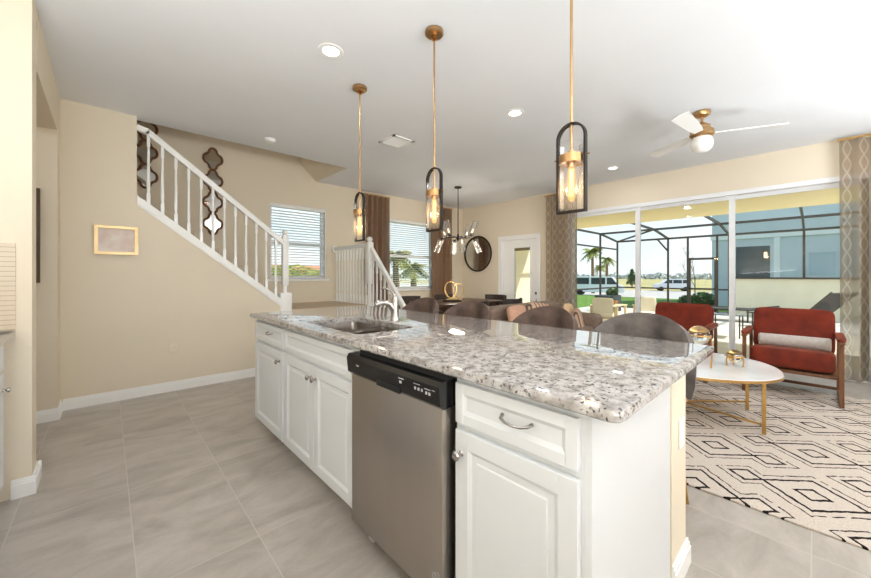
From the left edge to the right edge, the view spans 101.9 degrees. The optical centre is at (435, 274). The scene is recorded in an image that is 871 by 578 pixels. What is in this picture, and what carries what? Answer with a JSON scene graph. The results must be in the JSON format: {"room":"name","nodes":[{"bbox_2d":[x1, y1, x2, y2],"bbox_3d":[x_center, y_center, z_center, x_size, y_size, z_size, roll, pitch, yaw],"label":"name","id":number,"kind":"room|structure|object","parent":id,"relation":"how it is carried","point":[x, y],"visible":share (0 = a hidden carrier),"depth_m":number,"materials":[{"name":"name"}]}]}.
{"room":"open-plan kitchen","nodes":[
{"label":"open-plan kitchen","id":0,"kind":"room"},
{"bbox_2d":[0,0,59,501],"bbox_3d":[-3.564,-0.181,1.918,1.995,2.790,1.735,0,0,-43],"label":"wall","id":1,"kind":"structure","parent":0,"point":[29,93],"depth_m":1.95,"materials":[{"name":"beige paint"}]},
{"bbox_2d":[0,243,15,330],"bbox_3d":[-2.508,0.063,1.708,0.616,0.470,0.012,0,0,-43],"label":"backsplash","id":2,"kind":"structure","parent":1,"relation":"attached to","point":[7,250],"depth_m":1.90,"materials":[{"name":"beige tile"}]},
{"bbox_2d":[36,188,39,282],"bbox_3d":[-3.493,-0.321,2.638,0.720,0.770,0.036,0,0,-43],"label":"hallway picture","id":3,"kind":"object","parent":1,"relation":"attached to","point":[37,189],"visible":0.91,"depth_m":2.87,"materials":[{"name":"wood"}]},
{"bbox_2d":[60,98,346,402],"bbox_3d":[-3.189,-1.486,4.088,5.500,5.400,1.170,0,0,-43],"label":"wall","id":4,"kind":"structure","parent":0,"point":[121,316],"depth_m":3.46,"materials":[{"name":"beige paint"}]},
{"bbox_2d":[94,224,137,254],"bbox_3d":[-3.064,-0.334,3.393,0.316,0.275,0.026,0,0,-43],"label":"picture frame","id":5,"kind":"object","parent":4,"relation":"attached to","point":[108,239],"visible":1,"depth_m":3.39,"materials":[{"name":"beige metal"}]},
{"bbox_2d":[98,228,133,251],"bbox_3d":[-3.069,-0.334,3.398,0.296,0.255,0.008,0,0,-43],"label":"print","id":6,"kind":"object","parent":5,"relation":"attached to","point":[109,239],"depth_m":3.39,"materials":[{"name":"paper"}]},
{"bbox_2d":[11,368,254,499],"bbox_3d":[-2.742,1.164,2.595,3.920,0.100,1.637,0,0,-43],"label":"baseboard","id":7,"kind":"structure","parent":4,"relation":"attached to","point":[113,396],"depth_m":3.34,"materials":[{"name":"white paint"}]},
{"bbox_2d":[170,343,177,354],"bbox_3d":[-2.744,0.777,3.705,0.072,0.116,0.008,0,0,-43],"label":"outlet","id":8,"kind":"object","parent":4,"relation":"attached to","point":[173,347],"visible":1,"depth_m":3.70,"materials":[{"name":"beige plastic"}]},
{"bbox_2d":[137,195,282,306],"bbox_3d":[-2.484,-0.191,4.017,1.403,1.202,0.134,0,0,-43],"label":"trim","id":9,"kind":"structure","parent":4,"relation":"attached to","point":[143,204],"depth_m":3.88,"materials":[{"name":"white paint"}]},
{"bbox_2d":[137,124,291,310],"bbox_3d":[-2.447,-0.147,4.061,1.530,2.722,0.120,0,0,-43],"label":"stair railing","id":10,"kind":"object","parent":4,"relation":"attached to","point":[286,297],"visible":0.81,"depth_m":4.06,"materials":[{"name":"white paint"}]},
{"bbox_2d":[137,189,363,309],"bbox_3d":[-2.944,0.074,3.715,5.150,2.280,2.050,0,0,-43],"label":"stairs","id":11,"kind":"structure","parent":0,"point":[324,304],"depth_m":5.25,"materials":[{"name":"wood"}]},
{"bbox_2d":[331,236,405,308],"bbox_3d":[-1.044,0.314,5.401,0.120,1.800,2.169,0,0,-43],"label":"landing railing","id":12,"kind":"object","parent":11,"relation":"on","point":[352,252],"visible":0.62,"depth_m":5.42,"materials":[{"name":"white paint"}]},
{"bbox_2d":[137,124,462,307],"bbox_3d":[-2.467,-1.486,5.661,8.700,5.400,0.150,0,0,-43],"label":"wall","id":13,"kind":"structure","parent":0,"point":[255,177],"depth_m":5.38,"materials":[{"name":"beige paint"}]},
{"bbox_2d":[137,120,158,188],"bbox_3d":[-3.648,-1.699,4.441,0.259,1.234,0.030,0,0,-43],"label":"wall mirror","id":14,"kind":"object","parent":13,"relation":"attached to","point":[142,145],"visible":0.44,"depth_m":4.44,"materials":[{"name":"clear glass"}]},
{"bbox_2d":[202,147,222,234],"bbox_3d":[-3.113,-1.169,4.938,0.259,1.234,0.030,0,0,-43],"label":"wall mirror","id":15,"kind":"object","parent":13,"relation":"attached to","point":[211,157],"visible":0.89,"depth_m":4.94,"materials":[{"name":"clear glass"}]},
{"bbox_2d":[267,202,328,280],"bbox_3d":[-2.262,-0.513,5.814,1.010,1.225,0.165,0,0,-43],"label":"window","id":16,"kind":"structure","parent":13,"relation":"in","point":[324,214],"depth_m":5.99,"materials":[{"name":"white plastic"}]},
{"bbox_2d":[271,203,324,278],"bbox_3d":[-2.247,-0.530,5.798,0.886,1.172,0.058,0,0,-43],"label":"window blind","id":17,"kind":"object","parent":16,"relation":"attached to","point":[272,204],"visible":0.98,"depth_m":5.82,"materials":[{"name":"white plastic"}]},
{"bbox_2d":[364,193,389,307],"bbox_3d":[-1.100,-0.163,6.687,0.580,2.693,0.161,0,0,-43],"label":"curtain","id":18,"kind":"object","parent":13,"relation":"hanging from","point":[377,206],"visible":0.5,"depth_m":6.71,"materials":[{"name":"brown fabric"}]},
{"bbox_2d":[390,219,431,290],"bbox_3d":[-0.549,-0.396,7.409,1.430,1.450,0.165,0,0,-43],"label":"window","id":19,"kind":"structure","parent":13,"relation":"in","point":[391,255],"depth_m":7.58,"materials":[{"name":"white plastic"}]},
{"bbox_2d":[390,219,431,288],"bbox_3d":[-0.533,-0.412,7.392,1.306,1.397,0.058,0,0,-43],"label":"window blind","id":20,"kind":"object","parent":19,"relation":"attached to","point":[391,220],"visible":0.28,"depth_m":7.40,"materials":[{"name":"white plastic"}]},
{"bbox_2d":[430,205,452,310],"bbox_3d":[0.137,-0.163,7.838,0.680,2.693,0.161,0,0,-43],"label":"curtain","id":21,"kind":"object","parent":13,"relation":"hanging from","point":[441,262],"visible":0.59,"depth_m":7.79,"materials":[{"name":"brown fabric"}]},
{"bbox_2d":[0,373,870,577],"bbox_3d":[0.717,1.274,2.238,8.700,0.120,9.500,0,0,-43],"label":"floor","id":22,"kind":"structure","parent":0,"point":[184,483],"depth_m":1.80,"materials":[{"name":"grey tile"}]},
{"bbox_2d":[0,345,10,490],"bbox_3d":[-1.930,0.776,1.079,0.625,0.875,1.610,0,0,-43],"label":"base cabinet","id":23,"kind":"object","parent":22,"relation":"on","point":[2,389],"visible":0.92,"depth_m":1.81,"materials":[{"name":"white paint"}]},
{"bbox_2d":[0,330,15,346],"bbox_3d":[-1.947,0.319,1.093,0.634,0.037,1.673,0,0,-43],"label":"countertop","id":24,"kind":"structure","parent":23,"relation":"on","point":[5,336],"depth_m":1.78,"materials":[{"name":"stone"}]},
{"bbox_2d":[255,319,285,442],"bbox_3d":[-0.950,0.772,2.775,0.766,0.884,0.613,0,0,-43],"label":"base cabinet","id":25,"kind":"object","parent":22,"relation":"on","point":[269,345],"visible":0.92,"depth_m":2.51,"materials":[{"name":"white paint"}]},
{"bbox_2d":[284,322,384,507],"bbox_3d":[-0.424,0.772,2.210,0.766,0.884,0.928,0,0,-43],"label":"base cabinet","id":26,"kind":"object","parent":22,"relation":"on","point":[317,377],"visible":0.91,"depth_m":1.93,"materials":[{"name":"white paint"}]},
{"bbox_2d":[347,350,456,577],"bbox_3d":[0.084,0.772,1.626,0.761,0.884,0.610,0,0,-43],"label":"dishwasher","id":27,"kind":"object","parent":22,"relation":"on","point":[404,424],"visible":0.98,"depth_m":1.30,"materials":[{"name":"silver metal"}]},
{"bbox_2d":[455,378,456,577],"bbox_3d":[0.116,0.732,1.655,0.675,0.785,0.610,0,0,-43],"label":"tub","id":28,"kind":"object","parent":27,"relation":"in","point":[455,378],"depth_m":1.21,"materials":[{"name":"black plastic"}]},
{"bbox_2d":[399,296,420,308],"bbox_3d":[-0.408,0.804,6.457,0.530,0.821,0.490,0,0,-43],"label":"dining chair","id":29,"kind":"object","parent":22,"relation":"on","point":[406,299],"visible":0.03,"depth_m":6.65,"materials":[{"name":"brown leather"}]},
{"bbox_2d":[402,297,438,313],"bbox_3d":[-0.231,0.716,3.268,0.498,0.998,0.562,0,0,-43],"label":"bar stool","id":30,"kind":"object","parent":22,"relation":"on","point":[426,304],"visible":0.06,"depth_m":3.44,"materials":[{"name":"brown fabric"}]},
{"bbox_2d":[434,294,452,313],"bbox_3d":[0.236,0.804,7.056,0.530,0.821,0.490,0,0,-43],"label":"dining chair","id":31,"kind":"object","parent":22,"relation":"on","point":[436,296],"visible":0.11,"depth_m":7.23,"materials":[{"name":"wood"}]},
{"bbox_2d":[409,298,502,312],"bbox_3d":[0.402,0.837,6.247,1.500,0.755,0.900,0,0,-43],"label":"dining table","id":32,"kind":"object","parent":22,"relation":"on","point":[444,306],"visible":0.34,"depth_m":6.26,"materials":[{"name":"brown wood"}]},
{"bbox_2d":[443,281,463,301],"bbox_3d":[0.307,0.285,6.085,0.362,0.349,0.100,0,0,0],"label":"sculpture","id":33,"kind":"object","parent":32,"relation":"on","point":[447,300],"visible":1,"depth_m":6.06,"materials":[{"name":"gold metal"}]},
{"bbox_2d":[443,301,491,319],"bbox_3d":[0.177,0.716,2.829,0.562,0.998,0.498,0,0,44],"label":"bar stool","id":34,"kind":"object","parent":22,"relation":"on","point":[472,309],"visible":0.06,"depth_m":2.99,"materials":[{"name":"beige fabric"}]},
{"bbox_2d":[485,294,506,304],"bbox_3d":[1.116,0.804,6.940,0.490,0.821,0.530,0,0,-43],"label":"dining chair","id":35,"kind":"object","parent":22,"relation":"on","point":[487,296],"visible":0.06,"depth_m":7.13,"materials":[{"name":"wood"}]},
{"bbox_2d":[503,298,522,304],"bbox_3d":[1.226,0.804,6.052,0.530,0.821,0.490,0,0,-43],"label":"dining chair","id":36,"kind":"object","parent":22,"relation":"on","point":[520,300],"visible":0.06,"depth_m":5.80,"materials":[{"name":"wood"}]},
{"bbox_2d":[512,306,577,329],"bbox_3d":[0.646,0.716,2.325,0.498,0.998,0.562,0,0,-40],"label":"bar stool","id":37,"kind":"object","parent":22,"relation":"on","point":[549,316],"visible":0.02,"depth_m":2.47,"materials":[{"name":"beige fabric"}]},
{"bbox_2d":[452,378,669,577],"bbox_3d":[0.469,0.772,1.251,0.767,0.884,0.452,0,0,-43],"label":"base cabinet","id":38,"kind":"object","parent":22,"relation":"on","point":[543,490],"visible":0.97,"depth_m":1.02,"materials":[{"name":"white paint"}]},
{"bbox_2d":[592,312,696,504],"bbox_3d":[1.052,0.716,1.890,0.498,0.998,0.562,0,0,-43],"label":"bar stool","id":39,"kind":"object","parent":22,"relation":"on","point":[637,324],"visible":0.11,"depth_m":2.00,"materials":[{"name":"grey fabric"}]},
{"bbox_2d":[686,380,870,551],"bbox_3d":[2.501,1.208,3.045,2.910,0.012,3.650,0,0,-43],"label":"area rug","id":40,"kind":"object","parent":22,"relation":"on","point":[810,469],"visible":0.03,"depth_m":2.35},
{"bbox_2d":[489,301,602,331],"bbox_3d":[1.546,0.811,5.018,1.920,0.780,0.880,0,0,-43],"label":"sofa","id":41,"kind":"object","parent":40,"relation":"on","point":[499,312],"visible":0.19,"depth_m":5.17,"materials":[{"name":"beige fabric"}]},
{"bbox_2d":[507,305,525,320],"bbox_3d":[1.102,0.614,4.659,0.186,0.431,0.480,0,0,39],"label":"throw pillow","id":42,"kind":"object","parent":41,"relation":"on","point":[513,311],"visible":0.45,"depth_m":4.53,"materials":[{"name":"pink fabric"}]},
{"bbox_2d":[528,302,548,309],"bbox_3d":[1.512,0.634,5.040,0.561,0.500,0.192,0,0,-37],"label":"throw pillow","id":43,"kind":"object","parent":41,"relation":"on","point":[531,305],"visible":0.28,"depth_m":4.96,"materials":[{"name":"fabric"}]},
{"bbox_2d":[563,303,573,314],"bbox_3d":[2.063,0.654,5.417,0.152,0.443,0.390,0,0,35],"label":"throw pillow","id":44,"kind":"object","parent":41,"relation":"on","point":[568,307],"visible":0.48,"depth_m":5.32,"materials":[{"name":"beige fabric"}]},
{"bbox_2d":[573,308,583,326],"bbox_3d":[2.127,0.694,5.230,0.147,0.401,0.369,0,0,28],"label":"throw pillow","id":45,"kind":"object","parent":41,"relation":"on","point":[577,314],"visible":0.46,"depth_m":5.10,"materials":[{"name":"fabric"}]},
{"bbox_2d":[578,325,592,331],"bbox_3d":[1.879,0.832,5.218,0.740,0.160,0.660,0,0,-43],"label":"seat cushion","id":46,"kind":"object","parent":41,"relation":"on","point":[586,327],"depth_m":5.09,"materials":[{"name":"beige fabric"}]},
{"bbox_2d":[655,302,717,383],"bbox_3d":[3.019,0.782,4.401,0.718,0.839,0.734,0,0,-43],"label":"armchair","id":47,"kind":"object","parent":40,"relation":"on","point":[687,315],"visible":0.44,"depth_m":4.47,"materials":[{"name":"fabric"}]},
{"bbox_2d":[655,302,713,339],"bbox_3d":[3.207,0.601,4.576,0.203,0.476,0.624,0,0,-43],"label":"cushion","id":48,"kind":"object","parent":47,"relation":"on","point":[688,315],"depth_m":4.50,"materials":[{"name":"red fabric"}]},
{"bbox_2d":[686,353,784,434],"bbox_3d":[2.209,0.983,3.175,1.320,0.438,1.150,0,0,32],"label":"coffee table","id":49,"kind":"object","parent":40,"relation":"on","point":[753,371],"visible":0.48,"depth_m":2.79,"materials":[{"name":"white stone"}]},
{"bbox_2d":[688,326,712,367],"bbox_3d":[2.202,0.594,2.953,0.173,0.340,0.181,0,0,18],"label":"decorative sculpture","id":50,"kind":"object","parent":49,"relation":"on","point":[700,334],"visible":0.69,"depth_m":2.89,"materials":[{"name":"gold"}]},
{"bbox_2d":[725,349,744,366],"bbox_3d":[2.521,0.696,2.975,0.127,0.136,0.133,0,0,36],"label":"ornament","id":51,"kind":"object","parent":49,"relation":"on","point":[735,356],"visible":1,"depth_m":2.94,"materials":[{"name":"gold"}]},
{"bbox_2d":[741,307,846,408],"bbox_3d":[3.698,0.782,3.671,0.718,0.839,0.734,0,0,-43],"label":"armchair","id":52,"kind":"object","parent":40,"relation":"on","point":[773,320],"visible":0.91,"depth_m":3.62,"materials":[{"name":"fabric"}]},
{"bbox_2d":[749,344,835,372],"bbox_3d":[3.670,0.846,3.645,0.636,0.229,0.610,0,0,-43],"label":"seat cushion","id":53,"kind":"object","parent":52,"relation":"on","point":[787,359],"depth_m":3.43,"materials":[{"name":"red fabric"}]},
{"bbox_2d":[753,307,835,352],"bbox_3d":[3.886,0.601,3.846,0.203,0.476,0.624,0,0,-43],"label":"cushion","id":54,"kind":"object","parent":52,"relation":"on","point":[773,320],"depth_m":3.80,"materials":[{"name":"red fabric"}]},
{"bbox_2d":[758,333,831,351],"bbox_3d":[3.747,0.699,3.698,0.134,0.134,0.540,0,0,-43],"label":"bolster pillow","id":55,"kind":"object","parent":52,"relation":"on","point":[803,342],"visible":0.97,"depth_m":3.64,"materials":[{"name":"grey fabric"}]},
{"bbox_2d":[34,0,870,208],"bbox_3d":[0.768,-1.726,2.183,8.700,0.300,9.350,0,0,-43],"label":"ceiling","id":56,"kind":"structure","parent":0,"point":[245,72],"depth_m":2.83,"materials":[{"name":"paint"}]},
{"bbox_2d":[318,43,343,58],"bbox_3d":[-0.736,-1.573,2.484,0.176,0.006,0.176,0,0,-43],"label":"recessed light","id":57,"kind":"object","parent":56,"relation":"in","point":[329,50],"visible":1,"depth_m":2.47,"materials":[{"name":"white plastic"}]},
{"bbox_2d":[352,83,366,241],"bbox_3d":[-0.635,-0.929,2.961,0.120,1.293,0.125,0,0,1],"label":"pendant light","id":58,"kind":"object","parent":56,"relation":"hanging from","point":[359,88],"visible":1,"depth_m":2.95,"materials":[{"name":"gold metal"}]},
{"bbox_2d":[379,134,414,148],"bbox_3d":[-0.459,-1.570,4.163,0.300,0.012,0.300,0,0,-43],"label":"ceiling vent","id":59,"kind":"object","parent":56,"relation":"in","point":[396,141],"visible":1,"depth_m":4.15,"materials":[{"name":"white plastic"}]},
{"bbox_2d":[425,25,443,231],"bbox_3d":[-0.008,-0.929,2.281,0.120,1.293,0.125,0,0,1],"label":"pendant light","id":60,"kind":"object","parent":56,"relation":"hanging from","point":[434,33],"visible":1,"depth_m":2.27,"materials":[{"name":"brown metal"}]},
{"bbox_2d":[434,186,481,254],"bbox_3d":[0.404,-0.982,6.318,0.810,1.189,0.810,0,0,-43],"label":"chandelier","id":61,"kind":"object","parent":56,"relation":"hanging from","point":[471,234],"visible":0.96,"depth_m":6.30,"materials":[{"name":"brown metal"}]},
{"bbox_2d":[506,109,523,116],"bbox_3d":[0.774,-1.573,3.434,0.176,0.006,0.176,0,0,-43],"label":"recessed light","id":62,"kind":"object","parent":56,"relation":"in","point":[514,112],"visible":1,"depth_m":3.43,"materials":[{"name":"white plastic"}]},
{"bbox_2d":[554,0,589,214],"bbox_3d":[0.620,-0.929,1.609,0.120,1.293,0.125,0,0,1],"label":"pendant light","id":63,"kind":"object","parent":56,"relation":"hanging from","point":[571,159],"visible":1,"depth_m":1.60,"materials":[{"name":"brown metal"}]},
{"bbox_2d":[567,150,575,167],"bbox_3d":[0.620,-0.528,1.609,0.036,0.075,0.036,0,0,-43],"label":"socket","id":64,"kind":"object","parent":63,"relation":"attached to","point":[571,164],"depth_m":1.60,"materials":[{"name":"gold metal"}]},
{"bbox_2d":[648,109,788,157],"bbox_3d":[2.501,-1.379,3.319,1.041,0.395,1.138,0,0,-43],"label":"ceiling fan","id":65,"kind":"object","parent":56,"relation":"hanging from","point":[700,137],"visible":1,"depth_m":3.34,"materials":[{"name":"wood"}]},
{"bbox_2d":[516,250,529,302],"bbox_3d":[2.413,-0.031,10.544,5.100,2.550,0.150,0,0,-43],"label":"wall","id":66,"kind":"structure","parent":0,"point":[522,257],"depth_m":10.67,"materials":[{"name":"beige paint"}]},
{"bbox_2d":[463,136,869,300],"bbox_3d":[3.894,-0.181,5.092,0.160,2.790,9.350,0,0,-43],"label":"wall","id":67,"kind":"structure","parent":0,"point":[527,215],"depth_m":5.59,"materials":[{"name":"beige paint"}]},
{"bbox_2d":[464,236,491,271],"bbox_3d":[0.963,-0.486,8.095,0.034,0.824,0.824,0,0,-43],"label":"round mirror","id":68,"kind":"object","parent":67,"relation":"attached to","point":[477,262],"visible":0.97,"depth_m":8.08,"materials":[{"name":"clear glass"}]},
{"bbox_2d":[498,233,540,301],"bbox_3d":[1.776,0.194,7.356,0.178,2.040,1.020,0,0,-43],"label":"door","id":69,"kind":"structure","parent":67,"relation":"in","point":[508,246],"depth_m":7.45,"materials":[{"name":"white paint"}]},
{"bbox_2d":[544,190,577,309],"bbox_3d":[2.313,-0.163,6.510,0.154,2.693,0.660,0,0,-43],"label":"curtain","id":70,"kind":"object","parent":67,"relation":"hanging from","point":[561,230],"visible":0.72,"depth_m":6.49,"materials":[{"name":"beige fabric"}]},
{"bbox_2d":[577,176,870,383],"bbox_3d":[4.087,0.033,4.869,0.162,2.362,4.680,0,0,-43],"label":"door","id":71,"kind":"structure","parent":67,"relation":"in","point":[832,182],"depth_m":4.87,"materials":[{"name":"white plastic"}]},
{"bbox_2d":[837,133,870,382],"bbox_3d":[4.820,-0.182,3.809,0.162,2.733,0.650,0,0,-43],"label":"curtain","id":72,"kind":"object","parent":67,"relation":"hanging from","point":[854,154],"visible":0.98,"depth_m":3.94,"materials":[{"name":"beige fabric"}]},
{"bbox_2d":[670,374,685,577],"bbox_3d":[0.085,0.772,2.382,0.210,0.884,2.628,0,0,-43],"label":"wall","id":73,"kind":"structure","parent":0,"point":[678,389],"depth_m":1.40,"materials":[{"name":"beige paint"}]},
{"bbox_2d":[250,305,713,422],"bbox_3d":[-0.141,0.315,2.132,1.069,0.030,2.740,0,0,-43],"label":"countertop","id":74,"kind":"structure","parent":73,"relation":"on","point":[605,377],"depth_m":1.35,"materials":[{"name":"stone"}]},
{"bbox_2d":[319,321,398,333],"bbox_3d":[-0.481,0.426,2.154,0.392,0.190,0.702,0,0,-43],"label":"sink","id":75,"kind":"object","parent":74,"relation":"in","point":[355,327],"visible":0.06,"depth_m":2.41,"materials":[{"name":"metal"}]},
{"bbox_2d":[374,287,399,320],"bbox_3d":[-0.320,0.190,2.326,0.169,0.221,0.062,0,0,-20],"label":"kitchen faucet","id":76,"kind":"object","parent":74,"relation":"on","point":[393,305],"visible":1,"depth_m":2.32,"materials":[{"name":"silver metal"}]},
{"bbox_2d":[672,537,690,577],"bbox_3d":[0.096,1.164,2.382,0.226,0.100,2.644,0,0,-43],"label":"baseboard","id":77,"kind":"structure","parent":73,"relation":"attached to","point":[682,562],"depth_m":1.42,"materials":[{"name":"white paint"}]},
{"bbox_2d":[678,416,684,449],"bbox_3d":[0.998,0.639,1.430,0.072,0.116,0.008,0,0,-43],"label":"outlet","id":78,"kind":"object","parent":73,"relation":"attached to","point":[681,423],"visible":1,"depth_m":1.42,"materials":[{"name":"white plastic"}]},
{"bbox_2d":[681,422,683,443],"bbox_3d":[1.000,0.639,1.428,0.034,0.080,0.003,0,0,-43],"label":"socket","id":79,"kind":"object","parent":78,"relation":"attached to","point":[682,423],"depth_m":1.42,"materials":[{"name":"white plastic"}]},
{"bbox_2d":[577,188,839,228],"bbox_3d":[5.911,-1.326,5.501,3.350,0.040,12.000,0,0,-43],"label":"ceiling","id":80,"kind":"structure","parent":0,"point":[824,196],"depth_m":6.93,"materials":[{"name":"paint"}]},
{"bbox_2d":[579,306,839,364],"bbox_3d":[7.653,1.299,7.189,8.200,0.110,12.100,0,0,-43],"label":"floor","id":81,"kind":"structure","parent":0,"point":[722,320],"depth_m":8.06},
{"bbox_2d":[589,298,615,319],"bbox_3d":[4.081,0.891,8.601,0.584,0.705,0.606,0,0,27],"label":"armchair","id":82,"kind":"object","parent":81,"relation":"on","point":[605,307],"visible":0.7,"depth_m":8.36,"materials":[{"name":"beige fabric"}]},
{"bbox_2d":[592,298,613,313],"bbox_3d":[3.986,0.748,8.415,0.464,0.418,0.189,0,0,27],"label":"cushion","id":83,"kind":"object","parent":82,"relation":"on","point":[599,305],"depth_m":8.36,"materials":[{"name":"beige fabric"}]},
{"bbox_2d":[597,312,613,317],"bbox_3d":[4.088,0.956,8.614,0.464,0.120,0.512,0,0,27],"label":"seat cushion","id":84,"kind":"object","parent":82,"relation":"on","point":[604,314],"depth_m":8.36,"materials":[{"name":"beige fabric"}]},
{"bbox_2d":[595,287,620,310],"bbox_3d":[5.962,0.827,12.200,0.760,0.835,0.600,0,0,-43],"label":"planter","id":85,"kind":"object","parent":81,"relation":"on","point":[614,296],"visible":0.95,"depth_m":12.09,"materials":[{"name":"grey"}]},
{"bbox_2d":[615,304,627,315],"bbox_3d":[4.773,1.022,9.600,0.700,0.445,0.600,0,0,-43],"label":"patio table","id":86,"kind":"object","parent":81,"relation":"on","point":[617,305],"visible":0.3,"depth_m":9.56,"materials":[{"name":"brown wood"}]},
{"bbox_2d":[632,297,655,313],"bbox_3d":[5.177,0.891,8.599,0.584,0.705,0.606,0,0,17],"label":"armchair","id":87,"kind":"object","parent":81,"relation":"on","point":[648,304],"visible":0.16,"depth_m":8.74,"materials":[{"name":"beige fabric"}]},
{"bbox_2d":[641,297,655,311],"bbox_3d":[5.238,0.748,8.799,0.464,0.418,0.189,0,0,17],"label":"cushion","id":88,"kind":"object","parent":87,"relation":"on","point":[648,304],"depth_m":8.74,"materials":[{"name":"beige fabric"}]},
{"bbox_2d":[577,207,839,312],"bbox_3d":[9.169,-0.137,8.018,4.750,2.762,11.248,0,0,-43],"label":"screen enclosure","id":89,"kind":"object","parent":81,"relation":"on","point":[648,229],"visible":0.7,"depth_m":11.45,"materials":[{"name":"brown metal"}]},
{"bbox_2d":[714,312,744,338],"bbox_3d":[5.946,1.016,7.200,0.500,0.455,0.500,0,0,-43],"label":"side table","id":90,"kind":"object","parent":81,"relation":"on","point":[715,313],"visible":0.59,"depth_m":7.13,"materials":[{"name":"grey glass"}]},
{"bbox_2d":[712,306,780,322],"bbox_3d":[8.180,1.025,9.643,1.773,0.438,0.636,0,0,42],"label":"lounger","id":91,"kind":"object","parent":81,"relation":"on","point":[714,307],"visible":0.57,"depth_m":9.54,"materials":[{"name":"grey"}]},
{"bbox_2d":[746,292,839,325],"bbox_3d":[8.152,0.788,7.958,0.636,0.913,1.783,0,0,-5],"label":"lounger","id":92,"kind":"object","parent":81,"relation":"on","point":[830,302],"visible":0.27,"depth_m":7.31,"materials":[{"name":"grey"}]},
{"bbox_2d":[735,279,839,320],"bbox_3d":[12.089,0.734,8.381,0.120,1.240,7.800,0,0,-43],"label":"wall","id":93,"kind":"structure","parent":0,"point":[749,293],"depth_m":10.34,"materials":[{"name":"beige paint"}]},
{"label":"outside","id":94,"kind":"structure","parent":0,"visible":0},
{"bbox_2d":[399,277,711,291],"bbox_3d":[131.040,2.239,121.941,242.000,0.050,600.000,0,0,-43],"label":"field","id":95,"kind":"structure","parent":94,"point":[699,283],"depth_m":93.62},
{"bbox_2d":[390,272,711,279],"bbox_3d":[44.994,1.735,112.863,266.111,8.149,381.665,0,0,-43],"label":"treeline","id":96,"kind":"object","parent":95,"relation":"on","point":[648,276],"visible":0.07,"depth_m":190.79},
{"bbox_2d":[626,269,634,286],"bbox_3d":[34.517,0.547,62.070,2.076,3.433,2.128,0,0,-43],"label":"conifer tree","id":97,"kind":"object","parent":95,"relation":"on","point":[631,278],"visible":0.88,"depth_m":61.88,"materials":[{"name":"green plant"}]},
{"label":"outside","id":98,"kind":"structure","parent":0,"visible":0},
{"bbox_2d":[577,295,727,311],"bbox_3d":[1.800,1.729,-18.815,97.000,0.789,90.000,0,0,-43],"label":"lawn","id":99,"kind":"structure","parent":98,"point":[582,300],"depth_m":21.55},
{"bbox_2d":[272,264,300,274],"bbox_3d":[-7.180,0.432,15.993,2.528,1.928,2.444,0,0,-43],"label":"bushy tree","id":100,"kind":"object","parent":99,"relation":"on","point":[279,272],"visible":0.09,"depth_m":15.99,"materials":[{"name":"green plant"}]},
{"bbox_2d":[278,263,319,274],"bbox_3d":[-8.619,0.343,22.042,3.281,2.107,3.244,0,0,-43],"label":"bushy tree","id":101,"kind":"object","parent":99,"relation":"on","point":[299,267],"visible":0.13,"depth_m":21.64,"materials":[{"name":"green plant"}]},
{"bbox_2d":[390,250,414,286],"bbox_3d":[-2.324,-0.051,20.047,2.325,2.795,2.242,0,0,16],"label":"palm tree","id":102,"kind":"object","parent":99,"relation":"on","point":[395,270],"visible":0.36,"depth_m":19.82,"materials":[{"name":"green plant"}]},
{"bbox_2d":[399,262,428,285],"bbox_3d":[-1.452,0.258,24.011,2.421,2.209,2.160,0,0,-40],"label":"palm tree","id":103,"kind":"object","parent":99,"relation":"on","point":[414,266],"visible":0.62,"depth_m":23.74,"materials":[{"name":"green plant"}]},
{"bbox_2d":[676,295,697,303],"bbox_3d":[11.813,1.215,16.426,0.971,0.616,0.985,0,0,-43],"label":"shrub","id":104,"kind":"object","parent":99,"relation":"on","point":[683,299],"visible":0.34,"depth_m":16.38,"materials":[{"name":"green plant"}]},
{"bbox_2d":[679,247,695,293],"bbox_3d":[14.435,-0.020,20.221,1.078,3.362,0.821,0,0,-31],"label":"bare tree","id":105,"kind":"object","parent":99,"relation":"on","point":[682,247],"visible":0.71,"depth_m":20.02,"materials":[{"name":"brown plant"}]},
{"bbox_2d":[691,292,713,305],"bbox_3d":[11.525,1.105,15.213,1.099,0.787,1.040,0,0,-43],"label":"shrub","id":106,"kind":"object","parent":99,"relation":"on","point":[706,298],"visible":0.8,"depth_m":15.01,"materials":[{"name":"green plant"}]},
{"bbox_2d":[710,203,839,305],"bbox_3d":[26.988,-2.486,13.510,14.080,8.000,24.050,0,0,-43],"label":"house","id":107,"kind":"structure","parent":99,"relation":"on","point":[780,254],"depth_m":15.75,"materials":[{"name":"blue paint"}]},
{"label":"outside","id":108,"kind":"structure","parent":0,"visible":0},
{"bbox_2d":[400,283,711,298],"bbox_3d":[0.712,2.189,68.962,21.000,0.131,500.000,0,0,-43],"label":"road","id":109,"kind":"structure","parent":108,"point":[628,293],"depth_m":41.88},
{"bbox_2d":[578,247,603,292],"bbox_3d":[18.492,-0.521,41.973,2.892,5.434,2.915,0,0,10],"label":"palm tree","id":110,"kind":"object","parent":109,"relation":"on","point":[594,251],"visible":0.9,"depth_m":41.70,"materials":[{"name":"green plant"}]},
{"bbox_2d":[577,276,624,294],"bbox_3d":[17.394,1.142,37.995,5.220,2.049,1.940,0,0,29],"label":"van","id":111,"kind":"object","parent":109,"relation":"on","point":[583,282],"visible":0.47,"depth_m":37.25,"materials":[{"name":"white paint"}]},
{"bbox_2d":[597,257,615,275],"bbox_3d":[22.427,-0.083,46.020,2.401,4.606,2.204,0,0,-28],"label":"palm tree","id":112,"kind":"object","parent":109,"relation":"on","point":[607,260],"visible":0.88,"depth_m":45.96,"materials":[{"name":"green plant"}]},
{"bbox_2d":[652,279,692,290],"bbox_3d":[33.490,1.408,50.004,4.620,1.700,1.940,0,0,25],"label":"suv","id":113,"kind":"object","parent":109,"relation":"on","point":[673,283],"visible":0.7,"depth_m":49.13,"materials":[{"name":"white paint"}]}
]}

